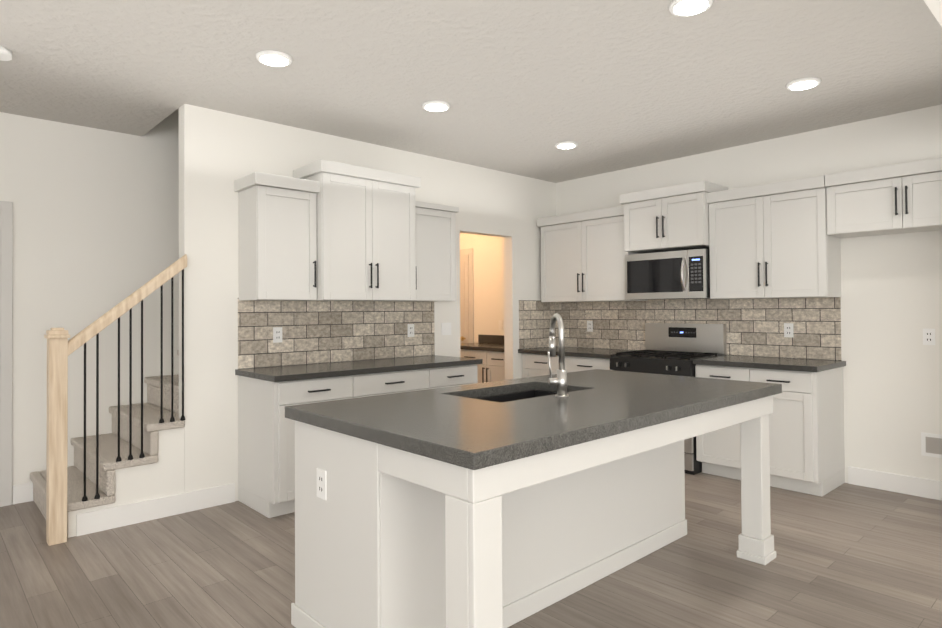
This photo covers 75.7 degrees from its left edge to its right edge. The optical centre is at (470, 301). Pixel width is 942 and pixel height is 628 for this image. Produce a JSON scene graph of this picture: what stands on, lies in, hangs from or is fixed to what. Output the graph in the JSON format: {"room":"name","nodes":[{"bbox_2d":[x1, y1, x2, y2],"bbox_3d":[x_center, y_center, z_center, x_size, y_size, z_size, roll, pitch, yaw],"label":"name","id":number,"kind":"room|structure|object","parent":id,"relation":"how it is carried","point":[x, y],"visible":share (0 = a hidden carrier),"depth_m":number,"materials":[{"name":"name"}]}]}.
{"room":"kitchen","nodes":[
{"label":"kitchen","id":0,"kind":"room"},
{"bbox_2d":[0,472,941,627],"bbox_3d":[-0.335,1.399,1.136,9.620,0.100,11.620,0,-1,-43],"label":"floor","id":1,"kind":"structure","parent":0,"point":[851,556],"depth_m":3.07,"materials":[{"name":"brown wood"}]},
{"bbox_2d":[30,350,184,537],"bbox_3d":[-2.032,0.587,4.602,2.030,1.640,1.043,0,-1,-43],"label":"stairs","id":2,"kind":"structure","parent":1,"relation":"on","point":[156,471],"depth_m":3.97,"materials":[{"name":"white paint"}]},
{"bbox_2d":[44,254,186,545],"bbox_3d":[-2.173,0.539,3.757,0.769,1.716,0.112,0,-1,-43],"label":"stair railing","id":3,"kind":"object","parent":2,"relation":"attached to","point":[61,347],"visible":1,"depth_m":3.55,"materials":[{"name":"brown wood"}]},
{"bbox_2d":[238,375,362,517],"bbox_3d":[-1.210,0.955,4.267,0.628,0.884,0.597,0,-1,-43],"label":"base cabinet","id":4,"kind":"object","parent":1,"relation":"on","point":[266,455],"depth_m":3.98,"materials":[{"name":"white paint"}]},
{"bbox_2d":[235,355,482,382],"bbox_3d":[-0.782,0.494,4.646,1.808,0.038,0.634,0,-1,-43],"label":"countertop","id":5,"kind":"structure","parent":4,"relation":"on","point":[418,363],"depth_m":4.37,"materials":[{"name":"grey stone"}]},
{"bbox_2d":[363,367,438,396],"bbox_3d":[-0.772,0.957,4.670,0.795,0.884,0.597,0,-1,-43],"label":"base cabinet","id":6,"kind":"object","parent":1,"relation":"on","point":[390,382],"depth_m":4.49,"materials":[{"name":"white paint"}]},
{"bbox_2d":[439,363,482,387],"bbox_3d":[-0.348,0.960,5.061,0.588,0.884,0.597,0,-1,-43],"label":"base cabinet","id":7,"kind":"object","parent":1,"relation":"on","point":[448,376],"depth_m":4.88,"materials":[{"name":"white paint"}]},
{"bbox_2d":[460,320,504,382],"bbox_3d":[0.254,0.820,6.957,0.634,1.207,1.121,0,-1,-43],"label":"pantry cabinets","id":8,"kind":"object","parent":1,"relation":"on","point":[489,350],"visible":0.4,"depth_m":6.67,"materials":[{"name":"white paint"}]},
{"bbox_2d":[291,397,775,627],"bbox_3d":[0.429,0.930,2.910,2.207,0.874,1.142,0,-1,-43],"label":"kitchen island","id":9,"kind":"object","parent":1,"relation":"on","point":[461,506],"depth_m":2.38,"materials":[{"name":"white paint"}]},
{"bbox_2d":[316,468,326,499],"bbox_3d":[-0.594,0.723,2.406,0.007,0.114,0.070,0,-1,-43],"label":"outlet","id":10,"kind":"object","parent":9,"relation":"attached to","point":[321,484],"visible":1,"depth_m":2.40,"materials":[{"name":"white plastic"}]},
{"bbox_2d":[285,369,780,472],"bbox_3d":[0.433,0.467,2.915,2.250,0.048,1.190,0,-1,-43],"label":"island countertop","id":11,"kind":"structure","parent":9,"relation":"on","point":[447,425],"depth_m":2.42,"materials":[{"name":"grey stone"}]},
{"bbox_2d":[476,390,556,402],"bbox_3d":[0.248,0.612,3.041,0.714,0.232,0.434,0,-1,-43],"label":"sink","id":12,"kind":"object","parent":11,"relation":"in","point":[516,396],"visible":0.06,"depth_m":3.32,"materials":[{"name":"black"}]},
{"bbox_2d":[548,313,568,396],"bbox_3d":[0.402,0.248,2.891,0.156,0.388,0.172,0,-1,-43],"label":"faucet","id":13,"kind":"object","parent":11,"relation":"on","point":[560,381],"visible":0.98,"depth_m":2.83,"materials":[{"name":"silver metal"}]},
{"bbox_2d":[518,346,636,377],"bbox_3d":[1.101,0.943,6.035,0.634,0.925,1.127,0,-1,-43],"label":"base cabinet","id":14,"kind":"object","parent":1,"relation":"on","point":[535,362],"visible":0.27,"depth_m":5.93,"materials":[{"name":"white paint"}]},
{"bbox_2d":[610,323,726,474],"bbox_3d":[1.712,0.794,5.309,0.701,1.195,0.760,0,-1,-43],"label":"range","id":15,"kind":"object","parent":1,"relation":"on","point":[676,349],"visible":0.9,"depth_m":5.29,"materials":[{"name":"black"}]},
{"bbox_2d":[693,355,845,496],"bbox_3d":[2.314,0.917,4.718,0.634,0.925,0.908,0,-1,-43],"label":"base cabinet","id":16,"kind":"object","parent":1,"relation":"on","point":[806,430],"visible":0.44,"depth_m":4.41,"materials":[{"name":"white paint"}]},
{"bbox_2d":[0,104,941,503],"bbox_3d":[-0.350,-0.901,1.168,9.620,4.500,11.620,0,-1,-43],"label":"wall","id":17,"kind":"structure","parent":0,"point":[104,220],"depth_m":4.49,"materials":[{"name":"white paint"}]},
{"bbox_2d":[0,201,33,506],"bbox_3d":[-4.912,0.346,2.646,4.920,2.110,0.030,0,-1,-43],"label":"door frame","id":18,"kind":"structure","parent":17,"relation":"attached to","point":[22,493],"depth_m":4.20,"materials":[{"name":"white paint"}]},
{"bbox_2d":[76,483,234,535],"bbox_3d":[-2.004,1.333,3.928,0.945,0.130,0.014,0,-1,-43],"label":"baseboard","id":19,"kind":"structure","parent":17,"relation":"attached to","point":[116,517],"depth_m":3.88,"materials":[{"name":"white paint"}]},
{"bbox_2d":[234,172,309,300],"bbox_3d":[-1.377,-0.436,4.324,0.438,0.850,0.327,0,-1,-43],"label":"upper cabinet","id":20,"kind":"object","parent":17,"relation":"attached to","point":[274,210],"depth_m":4.18,"materials":[{"name":"white paint"}]},
{"bbox_2d":[293,159,425,301],"bbox_3d":[-0.883,-0.504,4.726,0.949,0.990,0.406,0,-1,-43],"label":"upper cabinet","id":21,"kind":"object","parent":17,"relation":"attached to","point":[322,230],"depth_m":4.53,"materials":[{"name":"white paint"}]},
{"bbox_2d":[238,298,556,368],"bbox_3d":[-0.351,0.230,5.479,3.528,0.504,0.001,0,-1,-43],"label":"backsplash","id":22,"kind":"structure","parent":17,"relation":"attached to","point":[314,332],"depth_m":4.86,"materials":[{"name":"tile"}]},
{"bbox_2d":[273,327,281,342],"bbox_3d":[-1.429,0.243,4.481,0.070,0.114,0.007,0,-1,-43],"label":"electrical outlet","id":23,"kind":"object","parent":22,"relation":"attached to","point":[277,331],"depth_m":4.48,"materials":[{"name":"white plastic"}]},
{"bbox_2d":[408,324,413,336],"bbox_3d":[-0.527,0.249,5.312,0.070,0.114,0.007,0,-1,-43],"label":"electrical outlet","id":24,"kind":"object","parent":22,"relation":"attached to","point":[410,326],"depth_m":5.31,"materials":[{"name":"white plastic"}]},
{"bbox_2d":[426,202,457,301],"bbox_3d":[-0.421,-0.413,5.204,0.494,0.815,0.327,0,-1,-43],"label":"upper cabinet","id":25,"kind":"object","parent":17,"relation":"attached to","point":[440,219],"depth_m":5.14,"materials":[{"name":"white paint"}]},
{"bbox_2d":[441,323,450,334],"bbox_3d":[-0.226,0.249,5.588,0.115,0.114,0.011,0,-1,-43],"label":"light switch","id":26,"kind":"object","parent":17,"relation":"attached to","point":[445,330],"depth_m":5.58,"materials":[{"name":"white plastic"}]},
{"bbox_2d":[460,248,473,343],"bbox_3d":[-0.304,0.384,7.957,0.104,2.115,0.895,0,-1,-43],"label":"door","id":27,"kind":"structure","parent":17,"relation":"attached to","point":[466,300],"depth_m":7.72,"materials":[{"name":"white paint"}]},
{"bbox_2d":[587,321,592,331],"bbox_3d":[1.245,0.255,6.344,0.007,0.114,0.070,0,-1,-43],"label":"electrical outlet","id":28,"kind":"object","parent":17,"relation":"attached to","point":[589,323],"depth_m":6.34,"materials":[{"name":"white plastic"}]},
{"bbox_2d":[537,206,647,301],"bbox_3d":[1.221,-0.446,6.138,0.327,0.885,1.073,0,-1,-43],"label":"upper cabinet","id":29,"kind":"object","parent":17,"relation":"attached to","point":[582,259],"depth_m":6.01,"materials":[{"name":"white paint"}]},
{"bbox_2d":[621,181,727,252],"bbox_3d":[1.816,-0.730,5.435,0.406,0.524,0.766,0,-1,-43],"label":"upper cabinet","id":30,"kind":"object","parent":17,"relation":"attached to","point":[671,218],"depth_m":5.26,"materials":[{"name":"white paint"}]},
{"bbox_2d":[625,249,709,299],"bbox_3d":[1.802,-0.232,5.412,0.452,0.408,0.764,0,-1,-43],"label":"microwave","id":31,"kind":"object","parent":30,"relation":"attached to","point":[683,274],"visible":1,"depth_m":5.26,"materials":[{"name":"silver metal"}]},
{"bbox_2d":[557,297,840,360],"bbox_3d":[1.887,0.202,5.653,0.001,0.534,2.778,0,-1,-43],"label":"backsplash","id":32,"kind":"structure","parent":17,"relation":"attached to","point":[754,327],"depth_m":5.24,"materials":[{"name":"tile"}]},
{"bbox_2d":[705,175,840,298],"bbox_3d":[2.408,-0.472,4.849,0.327,0.885,0.883,0,-1,-43],"label":"upper cabinet","id":33,"kind":"object","parent":17,"relation":"attached to","point":[774,240],"depth_m":4.69,"materials":[{"name":"white paint"}]},
{"bbox_2d":[784,323,793,336],"bbox_3d":[2.571,0.229,4.903,0.007,0.114,0.070,0,-1,-43],"label":"electrical outlet","id":34,"kind":"object","parent":17,"relation":"attached to","point":[788,327],"depth_m":4.90,"materials":[{"name":"white plastic"}]},
{"bbox_2d":[825,157,941,240],"bbox_3d":[3.020,-0.711,4.185,0.327,0.434,0.921,0,-1,-43],"label":"upper cabinet","id":35,"kind":"object","parent":17,"relation":"attached to","point":[900,198],"depth_m":4.15,"materials":[{"name":"white paint"}]},
{"bbox_2d":[848,466,941,499],"bbox_3d":[4.951,1.263,2.310,0.014,0.130,6.185,0,-1,-43],"label":"baseboard","id":36,"kind":"structure","parent":17,"relation":"attached to","point":[916,486],"depth_m":4.36,"materials":[{"name":"white paint"}]},
{"bbox_2d":[923,329,934,344],"bbox_3d":[3.196,0.244,4.227,0.007,0.114,0.070,0,-1,-43],"label":"electrical outlet","id":37,"kind":"object","parent":17,"relation":"attached to","point":[928,334],"depth_m":4.23,"materials":[{"name":"white plastic"}]},
{"bbox_2d":[921,432,941,457],"bbox_3d":[3.215,0.996,4.201,0.008,0.160,0.150,0,-1,-43],"label":"electrical outlet","id":38,"kind":"object","parent":17,"relation":"attached to","point":[931,445],"depth_m":4.21,"materials":[{"name":"white plastic"}]},
{"bbox_2d":[0,0,941,182],"bbox_3d":[-0.397,-1.281,1.132,9.500,0.400,11.620,0,-1,-43],"label":"ceiling","id":39,"kind":"structure","parent":0,"point":[522,87],"depth_m":3.53,"materials":[{"name":"grey paint"}]},
{"bbox_2d":[0,46,11,60],"bbox_3d":[-2.512,-1.321,3.209,0.129,0.034,0.129,-1,-1,38],"label":"recessed light","id":40,"kind":"object","parent":39,"relation":"in","point":[5,54],"depth_m":3.21,"materials":[{"name":"white plastic"}]},
{"bbox_2d":[256,50,292,66],"bbox_3d":[-1.084,-1.337,3.341,0.195,0.018,0.195,-1,-1,41],"label":"recessed light","id":41,"kind":"object","parent":39,"relation":"in","point":[271,58],"depth_m":3.31,"materials":[{"name":"white plastic"}]},
{"bbox_2d":[422,100,449,111],"bbox_3d":[-0.238,-1.332,4.134,0.195,0.018,0.195,-1,-1,41],"label":"recessed light","id":42,"kind":"object","parent":39,"relation":"in","point":[432,106],"depth_m":4.10,"materials":[{"name":"white plastic"}]},
{"bbox_2d":[555,141,577,148],"bbox_3d":[0.809,-1.325,5.138,0.195,0.018,0.195,-1,-1,41],"label":"recessed light","id":43,"kind":"object","parent":39,"relation":"in","point":[567,144],"depth_m":5.10,"materials":[{"name":"white plastic"}]},
{"bbox_2d":[668,0,712,16],"bbox_3d":[1.009,-1.359,2.780,0.195,0.018,0.195,-1,-1,41],"label":"recessed light","id":44,"kind":"object","parent":39,"relation":"in","point":[680,8],"depth_m":2.78,"materials":[{"name":"white plastic"}]},
{"bbox_2d":[786,77,820,90],"bbox_3d":[2.069,-1.353,3.770,0.195,0.018,0.195,-1,-1,41],"label":"recessed light","id":45,"kind":"object","parent":39,"relation":"in","point":[806,83],"depth_m":3.75,"materials":[{"name":"white plastic"}]}
]}

